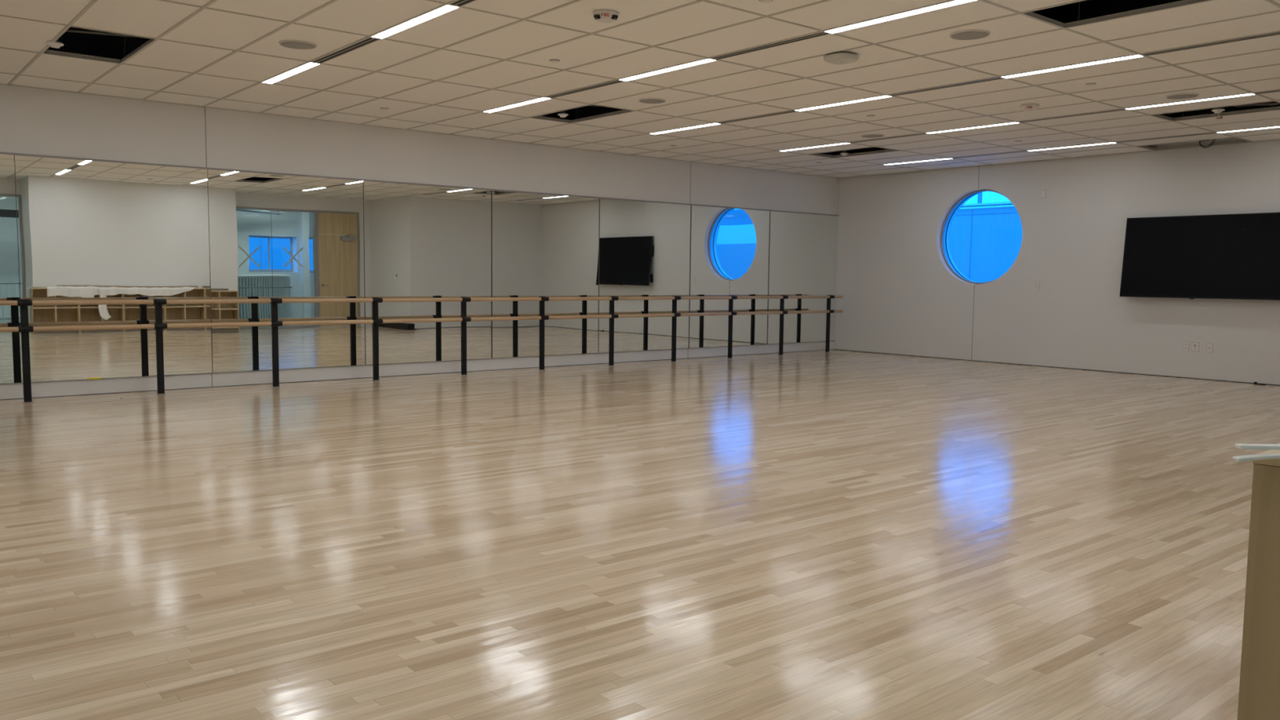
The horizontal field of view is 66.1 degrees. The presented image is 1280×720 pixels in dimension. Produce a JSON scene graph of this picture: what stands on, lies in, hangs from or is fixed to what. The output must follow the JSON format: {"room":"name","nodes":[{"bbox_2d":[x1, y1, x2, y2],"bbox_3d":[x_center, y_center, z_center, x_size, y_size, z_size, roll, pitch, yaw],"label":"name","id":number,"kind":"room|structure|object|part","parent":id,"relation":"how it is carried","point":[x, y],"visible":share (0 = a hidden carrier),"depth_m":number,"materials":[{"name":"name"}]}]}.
{"room":"exercise studio","nodes":[
{"label":"exercise studio","id":0,"kind":"room"},
{"bbox_2d":[0,26,839,399],"bbox_3d":[-3.123,-1.837,12.513,18.160,4.166,0.160,-3,6,-40],"label":"wall","id":1,"kind":"structure","parent":0,"point":[33,121],"depth_m":12.02,"materials":[{"name":"white paint"}]},
{"bbox_2d":[0,154,22,383],"bbox_3d":[-6.943,-0.864,9.292,1.824,2.273,0.011,-3,6,-39],"label":"wall mirror","id":2,"kind":"object","parent":1,"relation":"attached to","point":[11,353],"visible":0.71,"depth_m":9.81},
{"bbox_2d":[13,155,20,298],"bbox_3d":[-6.240,-0.905,9.874,0.006,2.273,0.027,-3,6,-40],"label":"trim","id":3,"kind":"structure","parent":1,"relation":"attached to","point":[14,155],"depth_m":9.83,"materials":[{"name":"grey metal"}]},
{"bbox_2d":[14,155,212,382],"bbox_3d":[-5.536,-0.947,10.457,1.824,2.273,0.011,-3,6,-39],"label":"wall mirror","id":4,"kind":"object","parent":1,"relation":"attached to","point":[87,229],"visible":0.91,"depth_m":10.40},
{"bbox_2d":[87,377,101,379],"bbox_3d":[-5.757,0.194,10.370,0.130,0.016,0.014,-3,6,-40],"label":"sticker","id":5,"kind":"object","parent":4,"relation":"attached to","point":[95,377],"visible":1,"depth_m":10.36,"materials":[{"name":"yellow paper"}]},
{"bbox_2d":[204,109,206,163],"bbox_3d":[-4.827,-2.475,10.926,0.006,0.663,0.001,-3,6,-40],"label":"trim","id":6,"kind":"structure","parent":1,"relation":"attached to","point":[205,109],"depth_m":10.93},
{"bbox_2d":[207,170,213,373],"bbox_3d":[-4.833,-0.989,11.040,0.006,2.273,0.027,-3,6,-40],"label":"trim","id":7,"kind":"structure","parent":1,"relation":"attached to","point":[207,171],"depth_m":11.04,"materials":[{"name":"grey metal"}]},
{"bbox_2d":[207,169,365,372],"bbox_3d":[-4.129,-1.031,11.622,1.824,2.273,0.008,-3,6,-39],"label":"wall mirror","id":8,"kind":"object","parent":1,"relation":"attached to","point":[272,236],"visible":0.97,"depth_m":11.58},
{"bbox_2d":[363,182,365,363],"bbox_3d":[-3.425,-1.073,12.205,0.006,2.273,0.027,-3,6,-40],"label":"trim","id":9,"kind":"structure","parent":1,"relation":"attached to","point":[363,183],"depth_m":12.19,"materials":[{"name":"grey metal"}]},
{"bbox_2d":[0,349,831,399],"bbox_3d":[-3.185,0.207,12.546,17.600,0.006,0.003,-3,6,-40],"label":"baseboard","id":10,"kind":"structure","parent":1,"relation":"attached to","point":[829,349],"depth_m":12.22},
{"bbox_2d":[0,340,835,384],"bbox_3d":[-2.041,-0.020,13.471,14.640,0.008,0.016,-3,6,-40],"label":"trim","id":11,"kind":"structure","parent":1,"relation":"attached to","point":[831,340],"depth_m":12.26,"materials":[{"name":"grey metal"}]},
{"bbox_2d":[0,151,838,216],"bbox_3d":[-2.014,-2.300,13.276,14.640,0.022,0.020,-3,6,-40],"label":"trim","id":12,"kind":"structure","parent":1,"relation":"attached to","point":[1,153],"depth_m":12.08,"materials":[{"name":"metal"}]},
{"bbox_2d":[363,181,491,364],"bbox_3d":[-2.722,-1.114,12.787,1.824,2.273,0.008,-3,6,-40],"label":"wall mirror","id":13,"kind":"object","parent":1,"relation":"attached to","point":[420,241],"visible":0.89,"depth_m":12.75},
{"bbox_2d":[491,190,492,358],"bbox_3d":[-2.018,-1.156,13.370,0.006,2.273,0.027,-3,6,-40],"label":"trim","id":14,"kind":"structure","parent":1,"relation":"attached to","point":[491,190],"depth_m":13.35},
{"bbox_2d":[492,191,599,358],"bbox_3d":[-1.315,-1.198,13.953,1.824,2.273,0.006,-3,6,-39],"label":"wall mirror","id":15,"kind":"object","parent":1,"relation":"attached to","point":[544,245],"visible":0.94,"depth_m":13.90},
{"bbox_2d":[598,198,599,352],"bbox_3d":[-0.611,-1.240,14.535,0.006,2.273,0.027,-3,6,-40],"label":"trim","id":16,"kind":"structure","parent":1,"relation":"attached to","point":[599,198],"depth_m":14.54,"materials":[{"name":"grey metal"}]},
{"bbox_2d":[599,198,690,352],"bbox_3d":[0.092,-1.282,15.118,1.824,2.273,0.006,-3,6,-39],"label":"wall mirror","id":17,"kind":"object","parent":1,"relation":"attached to","point":[645,247],"visible":0.89,"depth_m":15.08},
{"bbox_2d":[688,204,691,347],"bbox_3d":[0.796,-1.323,15.700,0.006,2.273,0.027,-3,6,-40],"label":"trim","id":18,"kind":"structure","parent":1,"relation":"attached to","point":[691,205],"depth_m":15.69,"materials":[{"name":"grey metal"}]},
{"bbox_2d":[689,205,769,347],"bbox_3d":[1.499,-1.365,16.283,1.824,2.273,0.005,-3,6,-39],"label":"wall mirror","id":19,"kind":"object","parent":1,"relation":"attached to","point":[730,246],"visible":0.94,"depth_m":16.24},
{"bbox_2d":[767,211,770,338],"bbox_3d":[2.203,-1.407,16.866,0.006,2.273,0.027,-3,6,-40],"label":"trim","id":20,"kind":"structure","parent":1,"relation":"attached to","point":[770,211],"depth_m":16.86,"materials":[{"name":"grey metal"}]},
{"bbox_2d":[767,211,838,343],"bbox_3d":[2.906,-1.449,17.448,1.824,2.273,0.005,-3,6,-40],"label":"wall mirror","id":21,"kind":"object","parent":1,"relation":"attached to","point":[803,247],"visible":0.9,"depth_m":17.42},
{"bbox_2d":[831,204,835,211],"bbox_3d":[3.514,-2.761,17.849,0.078,0.121,0.008,-3,6,-40],"label":"wall plate","id":22,"kind":"object","parent":1,"relation":"attached to","point":[833,206],"visible":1,"depth_m":17.85,"materials":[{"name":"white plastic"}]},
{"bbox_2d":[0,349,1279,719],"bbox_3d":[0.678,0.666,7.915,17.600,0.040,12.100,-3,6,-40],"label":"floor","id":23,"kind":"structure","parent":0,"point":[835,535],"depth_m":4.81,"materials":[{"name":"brown wood"}]},
{"bbox_2d":[0,294,843,403],"bbox_3d":[-1.835,-0.336,13.130,14.070,1.019,0.132,-3,6,-40],"label":"ballet barre","id":24,"kind":"object","parent":23,"relation":"on","point":[274,323],"visible":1,"depth_m":11.90,"materials":[{"name":"wood"}]},
{"bbox_3d":[-6.042,-0.090,9.668,0.072,1.015,0.048,-3,6,-40],"label":"post","id":25,"kind":"part","parent":24,"relation":"part of","materials":[{"name":"black metal"}]},
{"bbox_3d":[-5.104,-0.146,10.445,0.072,1.015,0.048,-3,6,-40],"label":"post","id":26,"kind":"part","parent":24,"relation":"part of","materials":[{"name":"black metal"}]},
{"bbox_3d":[-4.166,-0.201,11.222,0.072,1.015,0.048,-3,6,-40],"label":"post","id":27,"kind":"part","parent":24,"relation":"part of","materials":[{"name":"black metal"}]},
{"bbox_3d":[-3.228,-0.257,11.999,0.072,1.015,0.048,-3,6,-40],"label":"post","id":28,"kind":"part","parent":24,"relation":"part of","materials":[{"name":"black metal"}]},
{"bbox_3d":[-1.810,-0.551,13.084,14.070,0.049,0.049,-3,6,-40],"label":"handrail","id":29,"kind":"part","parent":24,"relation":"part of","materials":[{"name":"brown wood"}]},
{"bbox_3d":[-1.808,-0.807,13.062,14.070,0.049,0.049,-3,6,-40],"label":"handrail","id":30,"kind":"part","parent":24,"relation":"part of","materials":[{"name":"brown wood"}]},
{"bbox_3d":[-2.290,-0.313,12.776,0.072,1.015,0.048,-3,6,-40],"label":"post","id":31,"kind":"part","parent":24,"relation":"part of","materials":[{"name":"black metal"}]},
{"bbox_3d":[-1.352,-0.368,13.552,0.072,1.015,0.048,-3,6,-40],"label":"post","id":32,"kind":"part","parent":24,"relation":"part of","materials":[{"name":"black metal"}]},
{"bbox_3d":[-0.414,-0.424,14.329,0.072,1.015,0.048,-3,6,-40],"label":"post","id":33,"kind":"part","parent":24,"relation":"part of","materials":[{"name":"black metal"}]},
{"bbox_3d":[0.524,-0.480,15.106,0.072,1.015,0.048,-3,6,-40],"label":"post","id":34,"kind":"part","parent":24,"relation":"part of","materials":[{"name":"black metal"}]},
{"bbox_3d":[1.462,-0.536,15.883,0.072,1.015,0.048,-3,6,-40],"label":"post","id":35,"kind":"part","parent":24,"relation":"part of","materials":[{"name":"black metal"}]},
{"bbox_3d":[2.400,-0.591,16.660,0.072,1.015,0.048,-3,6,-40],"label":"post","id":36,"kind":"part","parent":24,"relation":"part of","materials":[{"name":"black metal"}]},
{"bbox_3d":[3.338,-0.647,17.436,0.072,1.015,0.048,-3,6,-40],"label":"post","id":37,"kind":"part","parent":24,"relation":"part of","materials":[{"name":"black metal"}]},
{"bbox_2d":[1231,443,1279,719],"bbox_3d":[2.001,0.657,2.750,0.895,0.881,0.388,-3,6,-40],"label":"cubby shelf","id":38,"kind":"object","parent":23,"relation":"on","point":[1259,696],"depth_m":2.61,"materials":[{"name":"brown wood"}]},
{"bbox_3d":[1.756,0.256,2.568,0.400,0.022,0.030,1,5,1],"label":"foam edge strip","id":39,"kind":"part","parent":38,"relation":"part of","materials":[{"name":"white plastic"}]},
{"bbox_3d":[1.789,0.231,2.594,0.420,0.011,0.030,1,5,1],"label":"foam edge strip","id":40,"kind":"part","parent":38,"relation":"part of","materials":[{"name":"white plastic"}]},
{"bbox_3d":[2.053,0.258,2.737,0.795,0.022,0.358,-3,6,-40],"label":"panel","id":41,"kind":"part","parent":38,"relation":"part of","materials":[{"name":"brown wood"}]},
{"bbox_2d":[1253,382,1266,385],"bbox_3d":[8.016,0.303,12.713,0.040,0.030,0.130,-3,6,-40],"label":"clip","id":42,"kind":"object","parent":23,"relation":"on","point":[1255,383],"visible":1,"depth_m":12.71,"materials":[{"name":"black plastic"}]},
{"bbox_2d":[0,0,1279,178],"bbox_3d":[0.791,-3.003,7.703,18.160,1.062,12.360,-3,6,-40],"label":"ceiling","id":43,"kind":"structure","parent":0,"point":[440,74],"depth_m":8.76,"materials":[{"name":"tile"}]},
{"bbox_2d":[46,39,63,48],"bbox_3d":[-4.698,-3.030,7.863,0.124,1.036,0.124,-3,6,-40],"label":"sprinkler","id":44,"kind":"object","parent":43,"relation":"attached to","point":[56,44],"visible":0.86,"depth_m":7.88,"materials":[{"name":"white plastic"}]},
{"bbox_2d":[262,62,320,84],"bbox_3d":[-3.211,-2.651,9.009,0.100,0.053,1.211,-3,6,-40],"label":"ceiling light","id":45,"kind":"object","parent":43,"relation":"attached to","point":[308,65],"visible":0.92,"depth_m":8.98,"materials":[{"name":"paint"}]},
{"bbox_2d":[278,40,316,49],"bbox_3d":[-2.739,-2.523,7.873,0.290,0.014,0.290,-3,6,-40],"label":"ceiling speaker","id":46,"kind":"object","parent":43,"relation":"attached to","point":[294,44],"visible":1,"depth_m":7.83,"materials":[{"name":"plastic"}]},
{"bbox_2d":[311,36,380,63],"bbox_3d":[-2.432,-2.563,8.075,0.100,0.052,1.211,-3,6,-40],"label":"ceiling vent","id":47,"kind":"object","parent":43,"relation":"in","point":[371,40],"visible":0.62,"depth_m":8.05,"materials":[{"name":"metal"}]},
{"bbox_2d":[371,4,459,39],"bbox_3d":[-1.653,-2.475,7.141,0.100,0.053,1.211,-3,6,-40],"label":"ceiling light","id":48,"kind":"object","parent":43,"relation":"attached to","point":[446,8],"visible":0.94,"depth_m":7.10,"materials":[{"name":"paint"}]},
{"bbox_2d":[448,0,476,7],"bbox_3d":[-0.874,-2.388,6.207,0.100,0.052,1.211,-3,6,-40],"label":"ceiling vent","id":49,"kind":"object","parent":43,"relation":"in","point":[461,2],"visible":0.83,"depth_m":6.61,"materials":[{"name":"metal"}]},
{"bbox_2d":[484,97,551,112],"bbox_3d":[-1.334,-2.762,10.562,0.100,0.053,1.211,-3,6,-40],"label":"ceiling light","id":50,"kind":"object","parent":43,"relation":"attached to","point":[543,98],"visible":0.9,"depth_m":10.53,"materials":[{"name":"paint"}]},
{"bbox_2d":[549,58,559,62],"bbox_3d":[-0.727,-2.545,8.361,0.088,0.012,0.088,-3,6,-40],"label":"sprinkler cover","id":51,"kind":"object","parent":43,"relation":"attached to","point":[553,60],"visible":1,"depth_m":8.34,"materials":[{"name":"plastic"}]},
{"bbox_3d":[-0.727,-2.544,8.361,0.080,0.012,0.080,-3,6,-40],"label":"plate","id":52,"kind":"part","parent":51,"relation":"part of","materials":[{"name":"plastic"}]},
{"bbox_2d":[557,110,568,117],"bbox_3d":[-0.864,-3.260,11.064,0.124,1.036,0.124,-3,6,-40],"label":"sprinkler","id":53,"kind":"object","parent":43,"relation":"attached to","point":[562,114],"visible":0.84,"depth_m":11.07,"materials":[{"name":"white plastic"}]},
{"bbox_2d":[546,80,625,98],"bbox_3d":[-0.556,-2.675,9.628,0.100,0.052,1.211,-3,6,-40],"label":"ceiling vent","id":54,"kind":"object","parent":43,"relation":"in","point":[617,81],"visible":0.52,"depth_m":9.62,"materials":[{"name":"metal"}]},
{"bbox_2d":[592,9,618,22],"bbox_3d":[-0.240,-2.383,6.834,0.194,0.058,0.189,-3,6,-40],"label":"fire alarm strobe","id":55,"kind":"object","parent":43,"relation":"attached to","point":[600,15],"visible":1,"depth_m":6.78,"materials":[{"name":"plastic"}]},
{"bbox_2d":[638,97,666,103],"bbox_3d":[0.127,-2.690,10.207,0.290,0.014,0.290,-3,6,-40],"label":"ceiling speaker","id":56,"kind":"object","parent":43,"relation":"attached to","point":[646,100],"visible":1,"depth_m":10.17,"materials":[{"name":"plastic"}]},
{"bbox_2d":[618,58,715,81],"bbox_3d":[0.223,-2.587,8.694,0.100,0.053,1.211,-3,6,-40],"label":"ceiling light","id":57,"kind":"object","parent":43,"relation":"attached to","point":[706,60],"visible":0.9,"depth_m":8.66,"materials":[{"name":"paint"}]},
{"bbox_2d":[650,123,719,134],"bbox_3d":[0.542,-2.873,12.116,0.100,0.053,1.211,-3,6,-40],"label":"ceiling light","id":58,"kind":"object","parent":43,"relation":"attached to","point":[711,124],"visible":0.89,"depth_m":12.08,"materials":[{"name":"paint"}]},
{"bbox_2d":[717,110,799,124],"bbox_3d":[1.320,-2.786,11.182,0.100,0.052,1.211,-3,6,-40],"label":"ceiling vent","id":59,"kind":"object","parent":43,"relation":"in","point":[793,111],"visible":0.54,"depth_m":11.18,"materials":[{"name":"metal"}]},
{"bbox_2d":[759,0,773,3],"bbox_3d":[0.830,-2.368,6.477,0.088,0.012,0.088,-3,6,-40],"label":"sprinkler cover","id":60,"kind":"object","parent":43,"relation":"attached to","point":[760,1],"visible":1,"depth_m":6.47,"materials":[{"name":"plastic"}]},
{"bbox_2d":[709,31,831,60],"bbox_3d":[1.002,-2.499,7.760,0.100,0.052,1.211,-3,6,-40],"label":"ceiling vent","id":61,"kind":"object","parent":43,"relation":"in","point":[822,33],"visible":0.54,"depth_m":7.72,"materials":[{"name":"metal"}]},
{"bbox_2d":[781,142,850,151],"bbox_3d":[2.418,-2.985,13.670,0.100,0.053,1.211,-3,6,-40],"label":"ceiling light","id":62,"kind":"object","parent":43,"relation":"attached to","point":[841,143],"visible":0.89,"depth_m":13.67,"materials":[{"name":"paint"}]},
{"bbox_2d":[823,51,858,64],"bbox_3d":[1.641,-2.463,8.018,0.240,0.062,0.240,-3,6,-40],"label":"ceiling speaker","id":63,"kind":"object","parent":43,"relation":"attached to","point":[840,58],"visible":1,"depth_m":7.96,"materials":[{"name":"plastic"}]},
{"bbox_2d":[795,95,892,111],"bbox_3d":[2.099,-2.698,10.248,0.100,0.053,1.211,-3,6,-40],"label":"ceiling light","id":64,"kind":"object","parent":43,"relation":"attached to","point":[883,96],"visible":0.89,"depth_m":10.22,"materials":[{"name":"paint"}]},
{"bbox_2d":[840,150,848,155],"bbox_3d":[2.977,-3.489,14.257,0.124,1.036,0.124,-3,6,-40],"label":"sprinkler","id":65,"kind":"object","parent":43,"relation":"attached to","point":[844,153],"visible":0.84,"depth_m":14.27,"materials":[{"name":"white plastic"}]},
{"bbox_2d":[860,133,884,137],"bbox_3d":[2.963,-2.856,12.530,0.290,0.014,0.290,-3,6,-40],"label":"ceiling speaker","id":66,"kind":"object","parent":43,"relation":"attached to","point":[866,135],"visible":1,"depth_m":12.49,"materials":[{"name":"plastic"}]},
{"bbox_2d":[848,133,926,142],"bbox_3d":[3.196,-2.898,12.736,0.100,0.052,1.211,-3,6,-40],"label":"ceiling vent","id":67,"kind":"object","parent":43,"relation":"in","point":[923,133],"visible":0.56,"depth_m":12.74,"materials":[{"name":"metal"}]},
{"bbox_2d":[823,0,977,33],"bbox_3d":[1.780,-2.411,6.826,0.100,0.053,1.211,-3,6,-40],"label":"ceiling light","id":68,"kind":"object","parent":43,"relation":"attached to","point":[955,2],"visible":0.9,"depth_m":6.81,"materials":[{"name":"glowing white plastic diffuser"},{"name":"aluminium"}]},
{"bbox_2d":[884,158,953,164],"bbox_3d":[4.294,-3.096,15.223,0.100,0.053,1.211,-3,6,-40],"label":"ceiling light","id":69,"kind":"object","parent":43,"relation":"attached to","point":[943,158],"visible":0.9,"depth_m":15.15,"materials":[{"name":"paint"}]},
{"bbox_2d":[889,76,1004,96],"bbox_3d":[2.878,-2.611,9.314,0.100,0.052,1.211,-3,6,-40],"label":"ceiling vent","id":70,"kind":"object","parent":43,"relation":"in","point":[999,77],"visible":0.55,"depth_m":9.30,"materials":[{"name":"metal"}]},
{"bbox_2d":[949,29,990,39],"bbox_3d":[2.456,-2.419,7.319,0.290,0.014,0.290,-3,6,-40],"label":"ceiling speaker","id":71,"kind":"object","parent":43,"relation":"attached to","point":[968,34],"visible":1,"depth_m":7.29,"materials":[{"name":"plastic"}]},
{"bbox_2d":[927,121,1020,133],"bbox_3d":[3.975,-2.809,11.802,0.100,0.053,1.211,-3,6,-40],"label":"ceiling light","id":72,"kind":"object","parent":43,"relation":"attached to","point":[1015,122],"visible":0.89,"depth_m":11.77,"materials":[{"name":"paint"}]},
{"bbox_2d":[952,151,1028,158],"bbox_3d":[5.072,-3.009,14.289,0.100,0.052,1.211,-3,6,-40],"label":"ceiling vent","id":73,"kind":"object","parent":43,"relation":"in","point":[1020,151],"visible":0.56,"depth_m":14.29,"materials":[{"name":"metal"}]},
{"bbox_2d":[1020,103,1039,111],"bbox_3d":[4.062,-2.626,10.244,0.188,0.058,0.184,-3,6,-40],"label":"fire alarm strobe","id":74,"kind":"object","parent":43,"relation":"attached to","point":[1028,107],"visible":1,"depth_m":10.18,"materials":[{"name":"plastic"}]},
{"bbox_2d":[1026,142,1115,151],"bbox_3d":[5.851,-2.921,13.355,0.100,0.053,1.211,-3,6,-40],"label":"ceiling light","id":75,"kind":"object","parent":43,"relation":"attached to","point":[1112,142],"visible":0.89,"depth_m":13.31,"materials":[{"name":"paint"}]},
{"bbox_2d":[1000,54,1143,78],"bbox_3d":[3.656,-2.522,8.380,0.100,0.053,1.211,-3,6,-40],"label":"ceiling light","id":76,"kind":"object","parent":43,"relation":"attached to","point":[1135,55],"visible":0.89,"depth_m":8.35,"materials":[{"name":"paint"}]},
{"bbox_2d":[1017,108,1127,122],"bbox_3d":[4.754,-2.722,10.867,0.100,0.052,1.211,-3,6,-40],"label":"ceiling vent","id":77,"kind":"object","parent":43,"relation":"in","point":[1123,108],"visible":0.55,"depth_m":10.84,"materials":[{"name":"metal"}]},
{"bbox_2d":[1085,83,1096,85],"bbox_3d":[4.178,-2.554,9.107,0.088,0.012,0.088,-3,6,-40],"label":"sprinkler cover","id":78,"kind":"object","parent":43,"relation":"attached to","point":[1086,84],"visible":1,"depth_m":9.09,"materials":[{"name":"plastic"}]},
{"bbox_2d":[1115,132,1216,142],"bbox_3d":[6.630,-2.833,12.421,0.100,0.052,1.211,-3,6,-40],"label":"ceiling vent","id":79,"kind":"object","parent":43,"relation":"in","point":[1214,132],"visible":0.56,"depth_m":12.41,"materials":[{"name":"metal"}]},
{"bbox_2d":[1165,93,1199,99],"bbox_3d":[5.317,-2.584,9.636,0.290,0.014,0.290,-3,6,-40],"label":"ceiling speaker","id":80,"kind":"object","parent":43,"relation":"attached to","point":[1180,95],"visible":1,"depth_m":9.60,"materials":[{"name":"plastic"}]},
{"bbox_2d":[1166,93,1197,98],"bbox_3d":[5.317,-2.583,9.636,0.268,0.012,0.268,-3,6,-40],"label":"grille","id":81,"kind":"object","parent":80,"relation":"attached to","point":[1175,95],"depth_m":9.62,"materials":[{"name":"white metal"}]},
{"bbox_2d":[1124,93,1255,110],"bbox_3d":[5.532,-2.634,9.934,0.100,0.053,1.211,-3,6,-40],"label":"ceiling light","id":82,"kind":"object","parent":43,"relation":"attached to","point":[1250,94],"visible":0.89,"depth_m":9.91,"materials":[{"name":"paint"}]},
{"bbox_2d":[1199,139,1215,147],"bbox_3d":[7.436,-3.010,12.877,0.088,0.461,0.191,-3,6,-40],"label":"cable coil","id":83,"kind":"object","parent":43,"relation":"hanging from","point":[1207,140],"visible":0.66,"depth_m":12.86,"materials":[{"name":"black plastic"}]},
{"bbox_2d":[1140,31,1279,56],"bbox_3d":[4.435,-2.435,7.446,0.100,0.052,1.211,-3,6,-40],"label":"ceiling vent","id":84,"kind":"object","parent":43,"relation":"in","point":[1274,33],"visible":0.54,"depth_m":7.53,"materials":[{"name":"metal"}]},
{"bbox_2d":[1211,107,1224,119],"bbox_3d":[6.071,-3.080,10.289,0.197,1.112,0.137,-3,6,-40],"label":"sprinkler","id":85,"kind":"object","parent":43,"relation":"hanging from","point":[1217,110],"visible":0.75,"depth_m":10.31,"materials":[{"name":"white metal"}]},
{"bbox_2d":[1216,126,1279,133],"bbox_3d":[7.409,-2.745,11.487,0.100,0.053,1.211,-3,6,-40],"label":"ceiling light","id":86,"kind":"object","parent":43,"relation":"attached to","point":[1272,126],"visible":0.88,"depth_m":11.66,"materials":[{"name":"paint"}]},
{"bbox_2d":[1235,102,1279,106],"bbox_3d":[6.434,-2.690,10.218,0.372,0.062,0.444,-3,6,-40],"label":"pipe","id":87,"kind":"object","parent":43,"relation":"hanging from","point":[1274,103],"visible":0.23,"depth_m":10.34,"materials":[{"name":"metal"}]},
{"bbox_2d":[1254,89,1279,94],"bbox_3d":[6.311,-2.546,8.999,0.100,0.052,1.211,-3,6,-40],"label":"ceiling vent","id":88,"kind":"object","parent":43,"relation":"in","point":[1278,90],"visible":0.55,"depth_m":9.41,"materials":[{"name":"metal"}]},
{"bbox_2d":[834,101,1279,384],"bbox_3d":[7.622,-1.799,13.446,0.360,4.166,12.460,-3,6,-40],"label":"wall","id":89,"kind":"structure","parent":0,"point":[898,289],"depth_m":14.75,"materials":[{"name":"white paint"}]},
{"bbox_2d":[971,284,974,355],"bbox_3d":[5.397,-0.605,15.935,0.001,1.238,0.006,-3,6,-40],"label":"trim","id":90,"kind":"structure","parent":89,"relation":"attached to","point":[974,284],"depth_m":15.92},
{"bbox_2d":[940,189,1022,284],"bbox_3d":[5.572,-1.987,15.914,0.168,1.526,1.526,-3,6,-40],"label":"window","id":91,"kind":"structure","parent":89,"relation":"in","point":[981,233],"depth_m":15.93,"materials":[{"name":"blue glass"}]},
{"bbox_2d":[1034,281,1039,289],"bbox_3d":[6.085,-1.133,15.060,0.009,0.121,0.078,-3,6,-40],"label":"wall switch","id":92,"kind":"object","parent":89,"relation":"attached to","point":[1037,284],"visible":1,"depth_m":15.05,"materials":[{"name":"white plastic"}]},
{"bbox_2d":[1040,189,1045,198],"bbox_3d":[6.121,-2.519,14.920,0.006,0.126,0.081,-3,6,-40],"label":"wall plate","id":93,"kind":"object","parent":89,"relation":"attached to","point":[1042,192],"visible":1,"depth_m":14.91,"materials":[{"name":"white plastic"}]},
{"bbox_2d":[835,349,1279,385],"bbox_3d":[6.735,0.159,14.372,0.004,0.010,9.870,-3,6,-40],"label":"baseboard","id":94,"kind":"structure","parent":89,"relation":"attached to","point":[836,349],"depth_m":14.72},
{"bbox_2d":[1182,342,1189,351],"bbox_3d":[7.472,-0.187,13.454,0.008,0.121,0.078,-3,6,-40],"label":"wall outlet","id":95,"kind":"object","parent":89,"relation":"attached to","point":[1185,344],"visible":1,"depth_m":13.45,"materials":[{"name":"white plastic"}]},
{"bbox_2d":[1191,342,1199,351],"bbox_3d":[7.549,-0.176,13.362,0.008,0.124,0.091,-3,6,-40],"label":"wall outlet","id":96,"kind":"object","parent":89,"relation":"attached to","point":[1195,346],"visible":1,"depth_m":13.36,"materials":[{"name":"white plastic"}]},
{"bbox_2d":[1119,212,1279,300],"bbox_3d":[7.533,-1.374,13.155,0.187,1.122,2.065,-3,6,-40],"label":"television","id":97,"kind":"object","parent":89,"relation":"attached to","point":[1233,256],"visible":1,"depth_m":13.11,"materials":[{"name":"black plastic"}]},
{"bbox_2d":[1206,343,1213,352],"bbox_3d":[7.664,-0.161,13.224,0.008,0.121,0.078,-3,6,-40],"label":"wall outlet","id":98,"kind":"object","parent":89,"relation":"attached to","point":[1209,346],"visible":1,"depth_m":13.22,"materials":[{"name":"white plastic"}]}
]}

